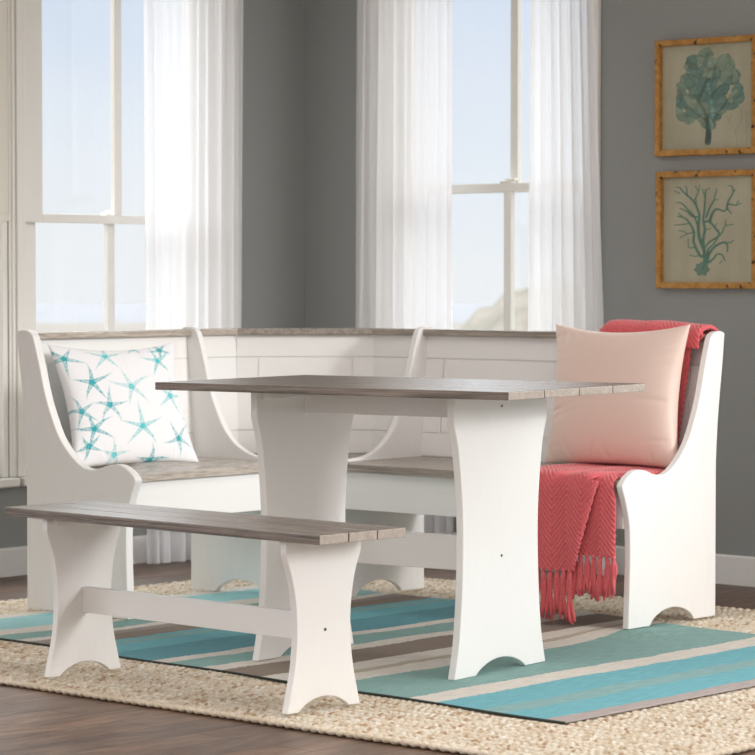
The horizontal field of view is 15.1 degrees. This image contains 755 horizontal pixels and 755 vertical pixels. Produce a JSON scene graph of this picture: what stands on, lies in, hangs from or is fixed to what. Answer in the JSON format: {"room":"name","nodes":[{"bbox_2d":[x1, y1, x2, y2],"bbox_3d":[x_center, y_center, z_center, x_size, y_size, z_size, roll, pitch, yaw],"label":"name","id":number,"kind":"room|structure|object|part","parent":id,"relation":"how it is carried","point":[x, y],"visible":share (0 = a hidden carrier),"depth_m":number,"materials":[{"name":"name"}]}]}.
{"room":"dining room","nodes":[
{"label":"dining room","id":0,"kind":"room"},
{"bbox_2d":[0,0,304,547],"bbox_3d":[-1.758,-0.642,9.482,0.160,2.700,4.200,2,3,42],"label":"wall","id":1,"kind":"structure","parent":0,"point":[273,103],"depth_m":10.84,"materials":[{"name":"grey paint"}]},
{"bbox_2d":[0,0,19,487],"bbox_3d":[-1.654,-0.612,9.560,0.190,2.010,1.014,2,3,42],"label":"window","id":2,"kind":"structure","parent":1,"relation":"in","point":[5,481],"depth_m":9.88,"materials":[{"name":"white paint"}]},
{"bbox_2d":[0,0,9,220],"bbox_3d":[-1.599,-1.061,9.513,0.011,1.064,0.944,2,3,42],"label":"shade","id":3,"kind":"object","parent":2,"relation":"attached to","point":[4,216],"depth_m":9.85,"materials":[{"name":"white"}]},
{"bbox_3d":[-1.643,0.376,9.586,0.160,0.032,1.014,2,3,42],"label":"sill","id":4,"kind":"part","parent":2,"relation":"part of","materials":[{"name":"white paint"}]},
{"bbox_2d":[0,535,146,577],"bbox_3d":[-1.694,0.660,9.471,0.014,0.100,4.200,2,3,42],"label":"baseboard","id":5,"kind":"structure","parent":1,"relation":"attached to","point":[13,560],"depth_m":9.95,"materials":[{"name":"white paint"}]},
{"bbox_2d":[7,0,144,485],"bbox_3d":[-0.949,-0.670,10.328,0.190,2.069,1.110,2,3,42],"label":"window","id":6,"kind":"structure","parent":1,"relation":"in","point":[24,17],"depth_m":9.99,"materials":[{"name":"white paint"}]},
{"bbox_3d":[-0.902,-0.685,10.284,0.018,2.036,1.110,2,3,42],"label":"casing","id":7,"kind":"part","parent":6,"relation":"part of","materials":[{"name":"white paint"}]},
{"bbox_3d":[-0.933,0.348,10.360,0.160,0.032,1.044,2,3,42],"label":"sill","id":8,"kind":"part","parent":6,"relation":"part of","materials":[{"name":"white paint"}]},
{"bbox_3d":[-0.978,-0.140,10.383,0.036,0.904,0.960,2,3,42],"label":"sash","id":9,"kind":"part","parent":6,"relation":"part of","materials":[{"name":"white paint"}]},
{"bbox_3d":[-0.948,-1.090,10.321,0.036,1.065,0.960,2,3,42],"label":"sash","id":10,"kind":"part","parent":6,"relation":"part of","materials":[{"name":"clear glass"}]},
{"bbox_3d":[-1.188,-1.759,9.868,0.104,0.040,2.240,2,3,42],"label":"curtain rod","id":11,"kind":"object","parent":1,"relation":"attached to","visible":0},
{"bbox_2d":[144,0,242,563],"bbox_3d":[-0.664,-0.548,10.430,0.074,2.436,0.500,2,3,42],"label":"sheer curtain","id":12,"kind":"object","parent":11,"relation":"hanging from","point":[193,49],"visible":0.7,"depth_m":10.41,"materials":[{"name":"white fabric"}]},
{"bbox_2d":[0,560,754,754],"bbox_3d":[0.008,0.945,4.434,9.660,0.100,9.660,2,3,42],"label":"floor","id":13,"kind":"structure","parent":0,"point":[32,721],"depth_m":6.61,"materials":[{"name":"brown wood"}]},
{"bbox_2d":[0,577,754,754],"bbox_3d":[0.122,0.753,8.038,3.409,0.018,2.588,2,3,42],"label":"jute rug","id":14,"kind":"object","parent":13,"relation":"on","point":[723,723],"visible":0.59,"depth_m":6.84,"materials":[{"name":"beige wicker"}]},
{"bbox_2d":[5,501,404,713],"bbox_3d":[-0.451,0.565,7.118,1.162,0.434,0.290,2,3,44],"label":"bench","id":15,"kind":"object","parent":14,"relation":"on","point":[319,558],"visible":1,"depth_m":7.03,"materials":[{"name":"grey wood"}]},
{"bbox_3d":[-0.769,0.565,7.425,0.020,0.412,0.254,2,3,44],"label":"leg","id":16,"kind":"part","parent":15,"relation":"part of","materials":[{"name":"white paint"}]},
{"bbox_3d":[-0.451,0.359,7.110,1.162,0.022,0.290,2,3,44],"label":"seat","id":17,"kind":"part","parent":15,"relation":"part of","materials":[{"name":"grey wood"}]},
{"bbox_3d":[-0.135,0.587,6.813,0.020,0.412,0.254,2,3,44],"label":"leg","id":18,"kind":"part","parent":15,"relation":"part of","materials":[{"name":"white paint"}]},
{"bbox_2d":[0,585,754,723],"bbox_3d":[0.072,0.746,8.135,2.597,0.007,1.766,2,3,42],"label":"striped rug","id":19,"kind":"object","parent":14,"relation":"on","point":[593,666],"visible":0.63,"depth_m":7.72,"materials":[{"name":"fabric"}]},
{"bbox_2d":[17,326,723,628],"bbox_3d":[-0.033,0.287,8.768,1.767,0.865,1.285,2,3,41],"label":"bench","id":20,"kind":"object","parent":19,"relation":"on","point":[400,470],"visible":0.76,"depth_m":8.92,"materials":[{"name":"white paint"}]},
{"bbox_3d":[-0.913,0.290,8.701,0.525,0.865,0.029,2,3,41],"label":"panel","id":21,"kind":"part","parent":20,"relation":"part of","materials":[{"name":"white paint"}]},
{"bbox_3d":[-0.856,-0.139,9.113,0.050,0.021,0.694,2,3,41],"label":"rail","id":22,"kind":"part","parent":20,"relation":"part of","materials":[{"name":"grey wood"}]},
{"bbox_3d":[-0.846,0.140,9.115,0.056,0.535,0.694,2,3,41],"label":"panel","id":23,"kind":"part","parent":20,"relation":"part of","materials":[{"name":"white wood"}]},
{"bbox_3d":[-0.844,0.070,9.111,0.039,0.395,0.694,2,3,41],"label":"frame","id":24,"kind":"part","parent":20,"relation":"part of","materials":[{"name":"white wood"}]},
{"bbox_2d":[47,342,198,466],"bbox_3d":[-0.794,0.083,8.930,0.485,0.382,0.172,-2,3,-39],"label":"throw pillow","id":25,"kind":"object","parent":20,"relation":"on","point":[117,415],"visible":0.95,"depth_m":8.87,"materials":[{"name":"fabric"}]},
{"bbox_3d":[-0.655,0.287,8.955,0.437,0.025,0.694,2,3,41],"label":"seat lid","id":26,"kind":"part","parent":20,"relation":"part of","materials":[{"name":"grey wood"}]},
{"bbox_3d":[-0.541,-0.152,9.476,0.050,0.021,0.222,2,3,41],"label":"rail","id":27,"kind":"part","parent":20,"relation":"part of","materials":[{"name":"grey wood"}]},
{"bbox_3d":[-0.535,0.057,9.468,0.039,0.395,0.208,2,3,41],"label":"frame","id":28,"kind":"part","parent":20,"relation":"part of","materials":[{"name":"white wood"}]},
{"bbox_3d":[-0.242,-0.155,9.547,0.463,0.021,0.050,0,2,0],"label":"rail","id":29,"kind":"part","parent":20,"relation":"part of","materials":[{"name":"grey wood"}]},
{"bbox_3d":[-0.242,0.124,9.544,0.459,0.535,0.056,0,2,0],"label":"panel","id":30,"kind":"part","parent":20,"relation":"part of","materials":[{"name":"white wood"}]},
{"bbox_3d":[-0.242,0.054,9.539,0.459,0.395,0.039,0,2,0],"label":"frame","id":31,"kind":"part","parent":20,"relation":"part of","materials":[{"name":"white wood"}]},
{"bbox_3d":[-0.230,0.272,9.384,0.517,0.025,0.468,2,3,41],"label":"seat lid","id":32,"kind":"part","parent":20,"relation":"part of","materials":[{"name":"grey wood"}]},
{"bbox_3d":[0.060,0.056,9.476,0.210,0.395,0.039,2,3,41],"label":"frame","id":33,"kind":"part","parent":20,"relation":"part of","materials":[{"name":"white wood"}]},
{"bbox_3d":[0.066,-0.152,9.484,0.221,0.021,0.050,2,3,41],"label":"rail","id":34,"kind":"part","parent":20,"relation":"part of","materials":[{"name":"grey wood"}]},
{"bbox_3d":[0.420,0.291,8.841,1.134,0.025,0.437,2,3,41],"label":"seat lid","id":35,"kind":"part","parent":20,"relation":"part of","materials":[{"name":"grey wood"}]},
{"bbox_3d":[0.586,0.143,9.027,1.134,0.535,0.056,2,3,41],"label":"panel","id":36,"kind":"part","parent":20,"relation":"part of","materials":[{"name":"white wood"}]},
{"bbox_3d":[0.584,0.073,9.022,1.134,0.395,0.039,2,3,41],"label":"frame","id":37,"kind":"part","parent":20,"relation":"part of","materials":[{"name":"white wood"}]},
{"bbox_3d":[0.594,-0.136,9.026,1.134,0.021,0.050,2,3,41],"label":"rail","id":38,"kind":"part","parent":20,"relation":"part of","materials":[{"name":"grey wood"}]},
{"bbox_2d":[538,319,718,624],"bbox_3d":[0.715,0.273,8.619,0.417,0.891,0.596,2,3,41],"label":"throw blanket","id":39,"kind":"object","parent":20,"relation":"on","point":[577,512],"visible":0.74,"depth_m":8.39,"materials":[{"name":"red fabric"}]},
{"bbox_2d":[544,324,690,467],"bbox_3d":[0.729,0.054,8.716,0.510,0.440,0.150,2,3,37],"label":"throw pillow","id":40,"kind":"object","parent":39,"relation":"on","point":[631,428],"visible":0.91,"depth_m":8.64,"materials":[{"name":"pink fabric"}]},
{"bbox_3d":[0.876,0.298,8.485,0.022,0.865,0.525,2,3,41],"label":"panel","id":41,"kind":"part","parent":20,"relation":"part of","materials":[{"name":"white paint"}]},
{"bbox_2d":[155,375,644,679],"bbox_3d":[0.057,0.388,7.638,1.128,0.748,0.678,1,3,35],"label":"dining table","id":42,"kind":"object","parent":19,"relation":"on","point":[302,424],"visible":0.9,"depth_m":7.55,"materials":[{"name":"grey wood"}]},
{"bbox_3d":[-0.202,0.392,7.819,0.022,0.728,0.451,1,3,35],"label":"leg","id":43,"kind":"part","parent":42,"relation":"part of","materials":[{"name":"white paint"}]},
{"bbox_3d":[0.315,0.405,7.457,0.022,0.728,0.451,1,3,35],"label":"leg","id":44,"kind":"part","parent":42,"relation":"part of","materials":[{"name":"white paint"}]},
{"bbox_2d":[305,0,754,556],"bbox_3d":[0.857,-0.662,10.042,3.260,2.700,0.160,2,3,42],"label":"wall","id":45,"kind":"structure","parent":0,"point":[630,29],"depth_m":9.92,"materials":[{"name":"grey paint"}]},
{"bbox_2d":[452,0,600,329],"bbox_3d":[0.419,-0.670,10.410,1.093,2.078,0.190,2,3,42],"label":"window","id":46,"kind":"structure","parent":45,"relation":"in","point":[512,185],"depth_m":10.36,"materials":[{"name":"white paint"}]},
{"bbox_3d":[0.447,-1.152,10.420,0.956,0.949,0.036,2,3,42],"label":"sash","id":47,"kind":"part","parent":46,"relation":"part of","materials":[{"name":"clear glass"}]},
{"bbox_3d":[0.422,-0.217,10.428,0.956,0.985,0.036,2,3,42],"label":"sash","id":48,"kind":"part","parent":46,"relation":"part of","materials":[{"name":"clear glass"}]},
{"bbox_3d":[0.376,-0.706,10.361,1.093,2.002,0.018,2,3,42],"label":"casing","id":49,"kind":"part","parent":46,"relation":"part of","materials":[{"name":"white paint"}]},
{"bbox_2d":[453,532,754,586],"bbox_3d":[0.864,0.641,9.966,3.084,0.100,0.014,2,3,42],"label":"baseboard","id":50,"kind":"structure","parent":45,"relation":"attached to","point":[729,569],"depth_m":9.65,"materials":[{"name":"white paint"}]},
{"bbox_2d":[654,34,754,156],"bbox_3d":[1.119,-0.953,9.659,0.424,0.397,0.035,2,3,42],"label":"framed picture","id":51,"kind":"object","parent":45,"relation":"attached to","point":[704,97],"visible":1,"depth_m":9.66,"materials":[{"name":"beige paper"}]},
{"bbox_2d":[655,169,754,288],"bbox_3d":[1.122,-0.502,9.672,0.422,0.402,0.035,2,3,42],"label":"framed picture","id":52,"kind":"object","parent":45,"relation":"attached to","point":[705,227],"visible":1,"depth_m":9.68,"materials":[{"name":"beige paper"}]},
{"bbox_3d":[0.403,-1.772,10.238,1.489,0.040,0.104,2,3,42],"label":"curtain rod","id":53,"kind":"object","parent":45,"relation":"attached to","visible":0},
{"bbox_2d":[356,0,452,533],"bbox_3d":[0.094,-0.552,10.523,0.500,2.436,0.080,2,3,42],"label":"sheer curtain","id":54,"kind":"object","parent":53,"relation":"hanging from","point":[404,47],"visible":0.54,"depth_m":10.50,"materials":[{"name":"white fabric"}]},
{"bbox_2d":[528,0,610,575],"bbox_3d":[0.666,-0.532,9.993,0.380,2.436,0.061,2,3,42],"label":"sheer curtain","id":55,"kind":"object","parent":53,"relation":"hanging from","point":[565,287],"visible":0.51,"depth_m":9.99,"materials":[{"name":"white fabric"}]},
{"label":"outside","id":56,"kind":"structure","parent":0,"visible":0},
{"bbox_2d":[36,303,493,322],"bbox_3d":[-26.289,-7.772,355.105,417.854,0.500,437.584,2,3,42],"label":"sea","id":57,"kind":"structure","parent":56,"point":[45,312],"depth_m":361.26,"materials":[{"name":"white"}]},
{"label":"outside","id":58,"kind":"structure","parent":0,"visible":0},
{"bbox_2d":[36,322,465,331],"bbox_3d":[-10.524,-2.213,204.232,286.465,0.500,284.374,2,3,42],"label":"beach","id":59,"kind":"structure","parent":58,"point":[40,327],"depth_m":267.42},
{"bbox_2d":[460,287,527,330],"bbox_3d":[2.600,0.371,59.977,10.464,5.057,30.110,0,2,2],"label":"dune","id":60,"kind":"object","parent":59,"relation":"on","point":[486,317],"visible":0.04,"depth_m":56.42,"materials":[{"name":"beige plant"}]}
]}

